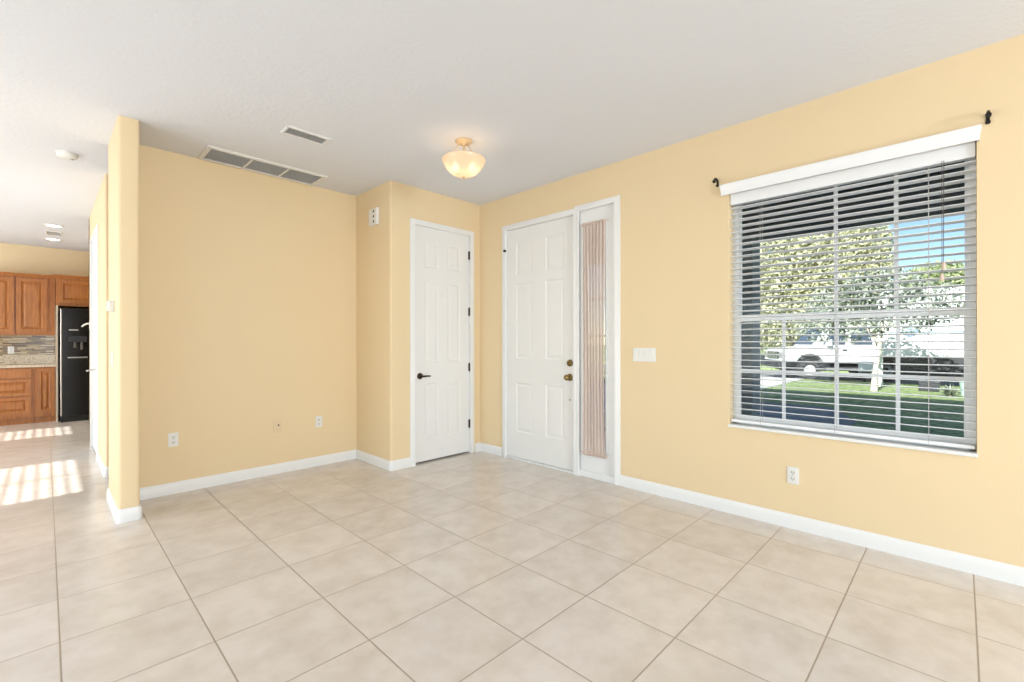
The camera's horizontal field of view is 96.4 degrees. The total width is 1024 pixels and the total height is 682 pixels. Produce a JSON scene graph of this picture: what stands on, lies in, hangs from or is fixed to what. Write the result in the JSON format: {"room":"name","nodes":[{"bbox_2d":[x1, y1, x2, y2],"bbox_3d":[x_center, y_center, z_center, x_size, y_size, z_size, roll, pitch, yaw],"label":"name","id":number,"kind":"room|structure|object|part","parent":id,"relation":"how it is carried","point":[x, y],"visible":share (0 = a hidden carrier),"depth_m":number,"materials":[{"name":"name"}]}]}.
{"room":"empty living room","nodes":[
{"label":"empty living room","id":0,"kind":"room"},
{"bbox_2d":[0,243,88,416],"bbox_3d":[-8.447,-0.151,7.027,0.200,2.836,5.800,0,0,44],"label":"wall","id":1,"kind":"structure","parent":0,"point":[14,258],"depth_m":7.60,"materials":[{"name":"beige paint"}]},
{"bbox_2d":[0,272,14,334],"bbox_3d":[-8.049,-0.591,7.018,0.352,0.969,0.585,0,0,44],"label":"upper cabinet","id":2,"kind":"object","parent":1,"relation":"attached to","point":[7,279],"visible":0.96,"depth_m":7.07,"materials":[{"name":"brown wood"}]},
{"bbox_3d":[-7.941,-1.049,6.911,0.046,0.054,0.585,0,0,44],"label":"crown","id":3,"kind":"part","parent":2,"relation":"part of","materials":[{"name":"brown wood"}]},
{"bbox_2d":[0,355,54,363],"bbox_3d":[-8.031,0.289,7.292,0.020,0.135,1.060,0,0,44],"label":"granite upstand","id":4,"kind":"object","parent":1,"relation":"attached to","point":[29,359],"visible":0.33,"depth_m":7.44,"materials":[{"name":"beige stone"}]},
{"bbox_2d":[0,335,54,355],"bbox_3d":[-8.035,0.047,7.296,0.010,0.349,1.060,0,0,44],"label":"backsplash","id":5,"kind":"structure","parent":1,"relation":"attached to","point":[24,345],"depth_m":7.44,"materials":[{"name":"multicoloured glass"}]},
{"bbox_2d":[8,346,13,353],"bbox_3d":[-8.007,0.131,7.310,0.009,0.115,0.070,0,0,44],"label":"wall outlet","id":6,"kind":"object","parent":5,"relation":"attached to","point":[10,349],"visible":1,"depth_m":7.31,"materials":[{"name":"white plastic"}]},
{"bbox_2d":[15,273,54,334],"bbox_3d":[-7.689,-0.592,7.385,0.352,0.969,0.437,0,0,44],"label":"upper cabinet","id":7,"kind":"object","parent":1,"relation":"attached to","point":[34,293],"visible":0.95,"depth_m":7.27,"materials":[{"name":"brown wood"}]},
{"bbox_3d":[-7.581,-1.049,7.278,0.046,0.054,0.437,0,0,44],"label":"crown","id":8,"kind":"part","parent":7,"relation":"part of","materials":[{"name":"brown wood"}]},
{"bbox_3d":[-7.604,-0.118,7.302,0.016,0.022,0.437,0,0,44],"label":"light rail","id":9,"kind":"part","parent":7,"relation":"part of","materials":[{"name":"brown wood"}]},
{"bbox_2d":[52,274,88,308],"bbox_3d":[-7.120,-0.826,7.801,0.582,0.492,1.034,0,0,44],"label":"upper cabinet","id":10,"kind":"object","parent":1,"relation":"attached to","point":[70,291],"visible":0.34,"depth_m":7.43,"materials":[{"name":"brown wood"}]},
{"bbox_3d":[-6.982,-1.045,7.666,0.196,0.054,1.034,0,0,44],"label":"crown","id":11,"kind":"part","parent":10,"relation":"part of","materials":[{"name":"brown wood"}]},
{"bbox_3d":[-7.085,-0.807,7.471,0.022,0.375,0.460,0,0,44],"label":"door","id":12,"kind":"part","parent":10,"relation":"part of","materials":[{"name":"brown wood"}]},
{"bbox_2d":[89,174,108,466],"bbox_3d":[-3.836,-0.157,5.857,2.280,2.836,2.212,0,0,44],"label":"wall","id":13,"kind":"structure","parent":0,"point":[99,214],"depth_m":4.46,"materials":[{"name":"beige paint"}]},
{"bbox_2d":[86,235,95,451],"bbox_3d":[-4.682,0.027,5.152,0.900,2.470,0.209,0,0,44],"label":"door","id":14,"kind":"structure","parent":13,"relation":"in","point":[93,369],"depth_m":5.30,"materials":[{"name":"white paint"}]},
{"bbox_3d":[-4.649,0.027,5.186,0.900,2.470,0.115,0,0,44],"label":"frame","id":15,"kind":"part","parent":14,"relation":"part of","materials":[{"name":"white paint"}]},
{"bbox_2d":[90,223,98,461],"bbox_3d":[-4.699,0.007,5.140,0.980,2.511,0.020,0,0,44],"label":"trim","id":16,"kind":"structure","parent":13,"relation":"attached to","point":[95,232],"depth_m":4.81,"materials":[{"name":"white paint"}]},
{"bbox_2d":[97,453,108,476],"bbox_3d":[-3.287,1.213,5.309,0.759,0.094,2.226,0,0,44],"label":"baseboard","id":17,"kind":"structure","parent":13,"relation":"attached to","point":[104,470],"depth_m":4.34,"materials":[{"name":"white paint"}]},
{"bbox_2d":[108,115,356,509],"bbox_3d":[-1.879,-0.159,4.542,0.701,2.836,3.148,0,0,44],"label":"wall","id":18,"kind":"structure","parent":0,"point":[233,290],"depth_m":4.04,"materials":[{"name":"beige paint"}]},
{"bbox_2d":[106,300,114,311],"bbox_3d":[-2.958,-0.263,3.368,0.116,0.084,0.040,0,0,44],"label":"thermostat","id":19,"kind":"object","parent":18,"relation":"attached to","point":[110,305],"visible":1,"depth_m":3.33,"materials":[{"name":"white plastic"}]},
{"bbox_3d":[-2.949,-0.263,3.378,0.116,0.084,0.012,0,0,44],"label":"plate","id":20,"kind":"part","parent":19,"relation":"part of","materials":[{"name":"white plastic"}]},
{"bbox_2d":[111,352,112,366],"bbox_3d":[-2.990,0.132,3.420,0.070,0.115,0.010,0,0,44],"label":"light switch","id":21,"kind":"object","parent":18,"relation":"attached to","point":[111,352],"visible":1,"depth_m":3.40,"materials":[{"name":"white plastic"}]},
{"bbox_2d":[168,432,177,446],"bbox_3d":[-2.812,0.812,3.799,0.009,0.115,0.070,0,0,44],"label":"wall outlet","id":22,"kind":"object","parent":18,"relation":"attached to","point":[172,437],"visible":1,"depth_m":3.79,"materials":[{"name":"white plastic"}]},
{"bbox_2d":[106,449,411,523],"bbox_3d":[-2.119,1.212,4.129,2.330,0.094,0.710,0,0,-40],"label":"baseboard","id":23,"kind":"structure","parent":18,"relation":"attached to","point":[120,516],"depth_m":4.14,"materials":[{"name":"white paint"}]},
{"bbox_2d":[274,420,280,432],"bbox_3d":[-2.241,0.809,4.375,0.018,0.115,0.070,0,0,44],"label":"cable plate","id":24,"kind":"object","parent":18,"relation":"attached to","point":[277,424],"visible":1,"depth_m":4.38,"materials":[{"name":"beige plastic"}]},
{"bbox_2d":[315,416,321,427],"bbox_3d":[-1.967,0.812,4.660,0.009,0.115,0.070,0,0,44],"label":"wall outlet","id":25,"kind":"object","parent":18,"relation":"attached to","point":[318,419],"visible":1,"depth_m":4.65,"materials":[{"name":"white plastic"}]},
{"bbox_2d":[356,181,479,460],"bbox_3d":[-1.028,-0.160,5.123,0.702,2.836,1.162,0,0,44],"label":"wall","id":26,"kind":"structure","parent":0,"point":[382,249],"depth_m":4.64,"materials":[{"name":"beige paint"}]},
{"bbox_2d":[369,207,378,226],"bbox_3d":[-1.411,-1.272,4.660,0.170,0.170,0.034,0,0,44],"label":"door chime","id":27,"kind":"object","parent":26,"relation":"attached to","point":[373,213],"visible":1,"depth_m":4.63,"materials":[{"name":"white plastic"}]},
{"bbox_3d":[-1.400,-1.272,4.634,0.113,0.160,0.008,0,0,44],"label":"panel","id":28,"kind":"part","parent":27,"relation":"part of","materials":[{"name":"white plastic"}]},
{"bbox_2d":[410,218,473,465],"bbox_3d":[-0.727,0.002,4.915,0.020,2.511,0.846,0,0,44],"label":"trim","id":29,"kind":"structure","parent":26,"relation":"attached to","point":[413,222],"depth_m":4.64,"materials":[{"name":"white paint"}]},
{"bbox_2d":[416,225,469,462],"bbox_3d":[-0.754,0.023,4.941,0.176,2.468,0.761,0,0,44],"label":"door","id":30,"kind":"structure","parent":26,"relation":"in","point":[442,257],"depth_m":4.92,"materials":[{"name":"white paint"}]},
{"bbox_3d":[-0.904,0.353,4.714,0.073,0.066,0.126,0,0,44],"label":"handle","id":31,"kind":"part","parent":30,"relation":"part of","materials":[{"name":"brown metal"}]},
{"bbox_2d":[0,417,1023,681],"bbox_3d":[-1.937,1.319,1.844,16.750,0.120,7.518,0,0,44],"label":"floor","id":32,"kind":"structure","parent":0,"point":[479,566],"depth_m":2.36,"materials":[{"name":"beige tile"}]},
{"bbox_2d":[0,367,33,425],"bbox_3d":[-7.838,0.830,7.055,0.577,0.872,0.652,0,0,44],"label":"base cabinet","id":33,"kind":"object","parent":32,"relation":"on","point":[16,384],"visible":0.98,"depth_m":6.96,"materials":[{"name":"brown wood"}]},
{"bbox_3d":[-7.643,0.978,6.857,0.022,0.265,0.602,0,0,44],"label":"drawer","id":34,"kind":"part","parent":33,"relation":"part of","materials":[{"name":"brown wood"}]},
{"bbox_3d":[-7.643,0.698,6.857,0.022,0.255,0.602,0,0,44],"label":"drawer","id":35,"kind":"part","parent":33,"relation":"part of","materials":[{"name":"brown wood"}]},
{"bbox_3d":[-7.644,0.482,6.857,0.022,0.137,0.602,0,0,44],"label":"drawer","id":36,"kind":"part","parent":33,"relation":"part of","materials":[{"name":"brown wood"}]},
{"bbox_2d":[0,363,55,367],"bbox_3d":[-7.821,0.375,7.085,0.610,0.038,1.060,0,0,44],"label":"countertop","id":37,"kind":"structure","parent":33,"relation":"on","point":[40,364],"depth_m":7.12,"materials":[{"name":"beige stone"}]},
{"bbox_2d":[34,367,55,422],"bbox_3d":[-7.526,0.830,7.374,0.577,0.872,0.236,0,0,44],"label":"base cabinet","id":38,"kind":"object","parent":32,"relation":"on","point":[44,377],"visible":0.98,"depth_m":7.18,"materials":[{"name":"brown wood"}]},
{"bbox_3d":[-7.323,0.762,7.184,0.022,0.697,0.199,0,0,44],"label":"door","id":39,"kind":"part","parent":38,"relation":"part of","materials":[{"name":"brown wood"}]},
{"bbox_2d":[55,305,88,422],"bbox_3d":[-7.032,0.343,7.721,0.847,1.845,0.948,0,0,44],"label":"refrigerator","id":40,"kind":"object","parent":32,"relation":"on","point":[73,338],"depth_m":7.28,"materials":[{"name":"black metal"}]},
{"bbox_3d":[-7.433,0.343,7.466,0.630,1.845,0.022,0,0,44],"label":"fridge panel","id":41,"kind":"part","parent":40,"relation":"part of","materials":[{"name":"silver metal"}]},
{"bbox_3d":[-6.941,-0.045,7.309,0.014,0.100,0.222,0,0,44],"label":"control panel","id":42,"kind":"part","parent":40,"relation":"part of","materials":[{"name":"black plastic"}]},
{"bbox_2d":[0,0,1023,251],"bbox_3d":[-1.940,-1.652,1.844,16.750,0.150,7.518,0,0,44],"label":"ceiling","id":43,"kind":"structure","parent":0,"point":[545,91],"depth_m":2.73,"materials":[{"name":"white paint"}]},
{"bbox_2d":[44,238,61,240],"bbox_3d":[-7.014,-1.566,6.989,0.196,0.010,0.196,0,0,44],"label":"recessed light","id":44,"kind":"object","parent":43,"relation":"in","point":[52,239],"visible":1,"depth_m":7.00,"materials":[{"name":"white plastic"}]},
{"bbox_2d":[45,230,61,235],"bbox_3d":[-6.613,-1.565,6.598,0.320,0.017,0.170,0,0,44],"label":"ceiling vent","id":45,"kind":"object","parent":43,"relation":"in","point":[47,232],"visible":1,"depth_m":6.58,"materials":[{"name":"white metal"}]},
{"bbox_2d":[44,224,63,227],"bbox_3d":[-6.186,-1.567,6.177,0.196,0.010,0.196,0,0,44],"label":"recessed light","id":46,"kind":"object","parent":43,"relation":"in","point":[48,225],"visible":1,"depth_m":6.16,"materials":[{"name":"white plastic"}]},
{"bbox_2d":[55,150,78,159],"bbox_3d":[-3.719,-1.552,3.822,0.144,0.045,0.144,0,0,44],"label":"smoke detector","id":47,"kind":"object","parent":43,"relation":"attached to","point":[63,154],"visible":1,"depth_m":3.79,"materials":[{"name":"white plastic"}]},
{"bbox_2d":[197,145,327,185],"bbox_3d":[-2.223,-1.570,4.133,0.360,0.014,0.980,0,0,44],"label":"ceiling vent","id":48,"kind":"object","parent":43,"relation":"in","point":[209,153],"visible":1,"depth_m":4.08,"materials":[{"name":"white metal"}]},
{"bbox_2d":[280,125,330,144],"bbox_3d":[-1.569,-1.571,3.489,0.155,0.012,0.325,0,0,44],"label":"ceiling vent","id":49,"kind":"object","parent":43,"relation":"in","point":[290,130],"visible":1,"depth_m":3.48,"materials":[{"name":"white metal"}]},
{"bbox_2d":[442,137,484,179],"bbox_3d":[-0.379,-1.427,3.592,0.340,0.304,0.340,0,0,44],"label":"ceiling light","id":50,"kind":"object","parent":43,"relation":"attached to","point":[463,164],"visible":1,"depth_m":3.51,"materials":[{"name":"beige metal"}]},
{"bbox_3d":[-0.379,-1.363,3.592,0.340,0.140,0.340,0,0,44],"label":"lamp shade","id":51,"kind":"part","parent":50,"relation":"part of","materials":[{"name":"white glass"}]},
{"bbox_2d":[480,34,1023,566],"bbox_3d":[2.819,-0.165,2.302,10.600,2.836,0.200,0,0,44],"label":"wall","id":52,"kind":"structure","parent":0,"point":[676,260],"depth_m":3.10,"materials":[{"name":"beige paint"}]},
{"bbox_2d":[475,443,501,455],"bbox_3d":[-0.267,1.210,5.136,0.364,0.094,0.080,0,0,44],"label":"baseboard","id":53,"kind":"structure","parent":52,"relation":"attached to","point":[483,447],"depth_m":5.17,"materials":[{"name":"white paint"}]},
{"bbox_2d":[503,215,572,473],"bbox_3d":[0.299,0.004,4.705,0.992,2.505,0.220,0,0,44],"label":"door","id":54,"kind":"structure","parent":52,"relation":"in","point":[539,256],"depth_m":4.67,"materials":[{"name":"white paint"}]},
{"bbox_3d":[0.531,0.341,4.374,0.070,0.070,0.072,0,0,44],"label":"knob","id":55,"kind":"part","parent":54,"relation":"part of","materials":[{"name":"gold metal"}]},
{"bbox_2d":[502,209,575,474],"bbox_3d":[0.258,-0.005,4.662,1.030,2.522,0.020,0,0,44],"label":"trim","id":56,"kind":"structure","parent":52,"relation":"attached to","point":[571,211],"depth_m":4.72,"materials":[{"name":"white paint"}]},
{"bbox_2d":[579,203,613,483],"bbox_3d":[0.785,0.011,4.184,0.430,2.490,0.062,0,0,44],"label":"window","id":57,"kind":"structure","parent":52,"relation":"in","point":[600,469],"depth_m":4.10,"materials":[{"name":"white paint"}]},
{"bbox_2d":[581,219,608,458],"bbox_3d":[0.752,-0.027,4.180,0.284,2.149,0.036,0,0,44],"label":"sheer curtain","id":58,"kind":"object","parent":57,"relation":"hanging from","point":[594,232],"visible":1,"depth_m":4.18,"materials":[{"name":"fabric"}]},
{"bbox_2d":[574,195,620,484],"bbox_3d":[0.765,-0.013,4.164,0.492,2.538,0.020,0,0,44],"label":"trim","id":59,"kind":"structure","parent":52,"relation":"attached to","point":[616,199],"depth_m":4.02,"materials":[{"name":"white paint"}]},
{"bbox_2d":[633,348,655,361],"bbox_3d":[1.111,0.110,3.830,0.201,0.111,0.012,0,0,44],"label":"light switch","id":60,"kind":"object","parent":52,"relation":"attached to","point":[639,354],"visible":1,"depth_m":3.83,"materials":[{"name":"white plastic"}]},
{"bbox_2d":[712,178,718,186],"bbox_3d":[1.510,-1.188,3.391,0.025,0.062,0.086,0,0,44],"label":"rod bracket","id":61,"kind":"object","parent":52,"relation":"attached to","point":[715,180],"visible":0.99,"depth_m":3.40,"materials":[{"name":"black metal"}]},
{"bbox_2d":[787,466,798,484],"bbox_3d":[1.887,0.897,3.072,0.070,0.115,0.009,0,0,44],"label":"wall outlet","id":62,"kind":"object","parent":52,"relation":"attached to","point":[792,472],"visible":1,"depth_m":3.07,"materials":[{"name":"white plastic"}]},
{"bbox_2d":[619,475,1023,586],"bbox_3d":[3.664,1.205,1.325,7.628,0.094,0.014,0,0,44],"label":"baseboard","id":63,"kind":"structure","parent":52,"relation":"attached to","point":[1012,574],"depth_m":2.86,"materials":[{"name":"white paint"}]},
{"bbox_2d":[728,156,977,457],"bbox_3d":[2.103,-0.243,2.968,1.287,1.730,0.183,0,0,44],"label":"window","id":64,"kind":"structure","parent":52,"relation":"in","point":[968,329],"depth_m":2.80,"materials":[{"name":"white plastic"}]},
{"bbox_2d":[719,124,981,449],"bbox_3d":[2.053,-0.285,2.942,1.352,1.744,0.108,0,0,44],"label":"window blind","id":65,"kind":"object","parent":64,"relation":"attached to","point":[966,151],"visible":1,"depth_m":2.83,"materials":[{"name":"white plastic"}]},
{"bbox_3d":[1.774,-0.212,3.253,0.002,1.591,0.056,0,0,44],"label":"ladder cord","id":66,"kind":"part","parent":65,"relation":"part of","materials":[{"name":"white fabric"}]},
{"bbox_3d":[2.084,-0.212,2.948,0.002,1.591,0.056,0,0,44],"label":"ladder cord","id":67,"kind":"part","parent":65,"relation":"part of","materials":[{"name":"white fabric"}]},
{"bbox_3d":[2.085,0.577,2.948,1.267,0.020,0.052,0,0,44],"label":"rail","id":68,"kind":"part","parent":65,"relation":"part of","materials":[{"name":"white wood"}]},
{"bbox_3d":[2.402,-0.213,2.636,0.002,1.591,0.056,0,0,44],"label":"ladder cord","id":69,"kind":"part","parent":65,"relation":"part of","materials":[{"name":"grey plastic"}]},
{"bbox_3d":[2.420,-0.701,2.569,0.011,0.630,0.004,0,0,44],"label":"pull cord","id":70,"kind":"part","parent":65,"relation":"part of","materials":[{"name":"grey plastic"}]},
{"bbox_3d":[2.076,0.612,2.939,1.287,0.020,0.103,0,0,44],"label":"sill","id":71,"kind":"part","parent":64,"relation":"part of","materials":[{"name":"white paint"}]},
{"bbox_3d":[2.124,0.189,2.989,1.223,0.774,0.030,0,0,44],"label":"sash","id":72,"kind":"part","parent":64,"relation":"part of","materials":[{"name":"white plastic"}]},
{"bbox_3d":[2.146,-0.617,3.013,1.223,0.922,0.028,0,0,44],"label":"sash","id":73,"kind":"part","parent":64,"relation":"part of","materials":[{"name":"white plastic"}]},
{"bbox_2d":[985,110,991,123],"bbox_3d":[2.509,-1.191,2.410,0.025,0.062,0.086,0,0,44],"label":"rod bracket","id":74,"kind":"object","parent":52,"relation":"attached to","point":[988,114],"visible":1,"depth_m":2.40,"materials":[{"name":"black metal"}]},
{"bbox_3d":[2.509,-1.198,2.410,0.025,0.049,0.086,0,0,44],"label":"arm","id":75,"kind":"part","parent":74,"relation":"part of","materials":[{"name":"black metal"}]},
{"label":"outside","id":76,"kind":"structure","parent":0,"visible":0},
{"bbox_2d":[604,377,801,426],"bbox_3d":[3.655,1.446,12.469,4.150,0.212,15.482,0,0,44],"label":"driveway","id":77,"kind":"structure","parent":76,"point":[767,383],"depth_m":15.04,"materials":[{"name":"concrete"}]},
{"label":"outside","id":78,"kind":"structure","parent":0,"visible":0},
{"bbox_2d":[604,345,871,373],"bbox_3d":[51.210,1.495,80.747,280.000,0.400,133.000,0,0,44],"label":"ground","id":79,"kind":"structure","parent":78,"point":[799,358],"depth_m":24.92,"materials":[{"name":"grey concrete"}]},
{"bbox_2d":[760,232,866,351],"bbox_3d":[16.250,-3.250,26.757,7.424,9.237,5.122,0,0,41],"label":"tree","id":80,"kind":"object","parent":79,"relation":"on","point":[842,254],"visible":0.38,"depth_m":25.39,"materials":[{"name":"green plant"}]},
{"bbox_2d":[813,225,900,345],"bbox_3d":[22.556,-4.114,29.725,5.917,10.914,5.488,0,0,44],"label":"tree","id":81,"kind":"object","parent":79,"relation":"on","point":[884,242],"visible":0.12,"depth_m":28.29,"materials":[{"name":"green plant"}]},
{"bbox_2d":[900,259,964,287],"bbox_3d":[29.414,-2.145,31.414,5.704,7.031,6.086,0,0,-28],"label":"tree","id":82,"kind":"object","parent":79,"relation":"on","point":[958,265],"visible":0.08,"depth_m":30.43,"materials":[{"name":"green plant"}]},
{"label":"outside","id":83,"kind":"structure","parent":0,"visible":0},
{"bbox_2d":[604,364,959,386],"bbox_3d":[9.042,1.621,23.492,140.000,0.250,7.800,0,0,44],"label":"street","id":84,"kind":"structure","parent":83,"point":[764,375],"depth_m":18.09,"materials":[{"name":"grey asphalt"}]},
{"bbox_2d":[760,325,894,381],"bbox_3d":[12.604,0.425,17.957,4.560,2.127,2.230,0,0,10],"label":"pickup truck","id":85,"kind":"object","parent":84,"relation":"on","point":[802,338],"visible":0.44,"depth_m":17.34,"materials":[{"name":"white paint"}]},
{"bbox_2d":[767,351,778,358],"bbox_3d":[10.536,0.514,18.461,0.050,0.280,1.110,0,0,10],"label":"grille","id":86,"kind":"object","parent":85,"relation":"attached to","point":[768,352],"depth_m":18.44,"materials":[{"name":"silver metal"}]},
{"bbox_2d":[858,287,964,381],"bbox_3d":[14.857,-0.126,14.157,6.480,3.230,1.880,0,0,44],"label":"trailer","id":87,"kind":"object","parent":84,"relation":"on","point":[938,353],"visible":0.38,"depth_m":14.49,"materials":[{"name":"white paint"}]},
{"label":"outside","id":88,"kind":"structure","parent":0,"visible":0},
{"bbox_2d":[761,401,856,425],"bbox_3d":[4.077,1.397,7.944,2.810,0.110,5.750,0,0,44],"label":"front walk","id":89,"kind":"structure","parent":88,"point":[767,407],"depth_m":8.56,"materials":[{"name":"concrete"}]},
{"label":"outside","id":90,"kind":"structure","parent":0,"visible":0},
{"bbox_2d":[604,369,963,436],"bbox_3d":[0.889,1.505,15.183,100.000,0.300,15.482,0,0,44],"label":"lawn","id":91,"kind":"structure","parent":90,"point":[903,390],"depth_m":10.01,"materials":[{"name":"green plant"}]},
{"bbox_2d":[792,264,964,390],"bbox_3d":[9.957,-0.369,12.550,3.962,3.435,1.936,0,0,44],"label":"tree","id":92,"kind":"object","parent":91,"relation":"on","point":[871,280],"visible":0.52,"depth_m":12.37,"materials":[{"name":"green plant"}]},
{"bbox_2d":[878,350,882,386],"bbox_3d":[11.100,0.773,13.767,0.130,1.140,0.130,0,0,44],"label":"mailbox post","id":93,"kind":"object","parent":91,"relation":"on","point":[880,381],"visible":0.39,"depth_m":13.72,"materials":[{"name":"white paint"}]},
{"bbox_2d":[918,381,939,391],"bbox_3d":[11.430,1.213,12.533,0.440,0.260,0.420,0,0,44],"label":"utility box","id":94,"kind":"object","parent":91,"relation":"on","point":[932,384],"visible":0.93,"depth_m":12.41,"materials":[{"name":"grey plastic"}]},
{"bbox_3d":[11.430,1.103,12.533,0.440,0.040,0.420,0,0,44],"label":"lid","id":95,"kind":"part","parent":94,"relation":"part of","materials":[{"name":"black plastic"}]},
{"bbox_2d":[933,385,962,396],"bbox_3d":[10.757,1.181,11.265,0.622,0.326,0.654,0,0,44],"label":"shrub","id":96,"kind":"object","parent":91,"relation":"on","point":[946,392],"visible":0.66,"depth_m":11.24,"materials":[{"name":"green plant"}]},
{"bbox_2d":[959,382,963,395],"bbox_3d":[11.440,1.138,11.472,0.380,0.410,0.380,0,0,44],"label":"bin","id":97,"kind":"object","parent":91,"relation":"on","point":[961,384],"visible":0.05,"depth_m":11.48,"materials":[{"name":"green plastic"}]},
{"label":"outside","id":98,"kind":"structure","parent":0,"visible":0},
{"bbox_3d":[3.282,1.418,3.343,12.000,0.270,1.932,0,0,44],"label":"porch slab","id":99,"kind":"object","parent":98,"visible":0},
{"bbox_2d":[742,235,759,415],"bbox_3d":[2.541,0.076,5.016,0.320,2.415,0.320,0,0,44],"label":"porch column","id":100,"kind":"structure","parent":99,"relation":"on","point":[751,382],"depth_m":4.88,"materials":[{"name":"grey paint"}]},
{"bbox_2d":[742,161,964,239],"bbox_3d":[3.787,-1.341,3.862,12.000,0.415,0.420,0,0,44],"label":"porch ceiling","id":101,"kind":"structure","parent":100,"relation":"on","point":[959,209],"depth_m":4.21,"materials":[{"name":"grey paint"}]}
]}

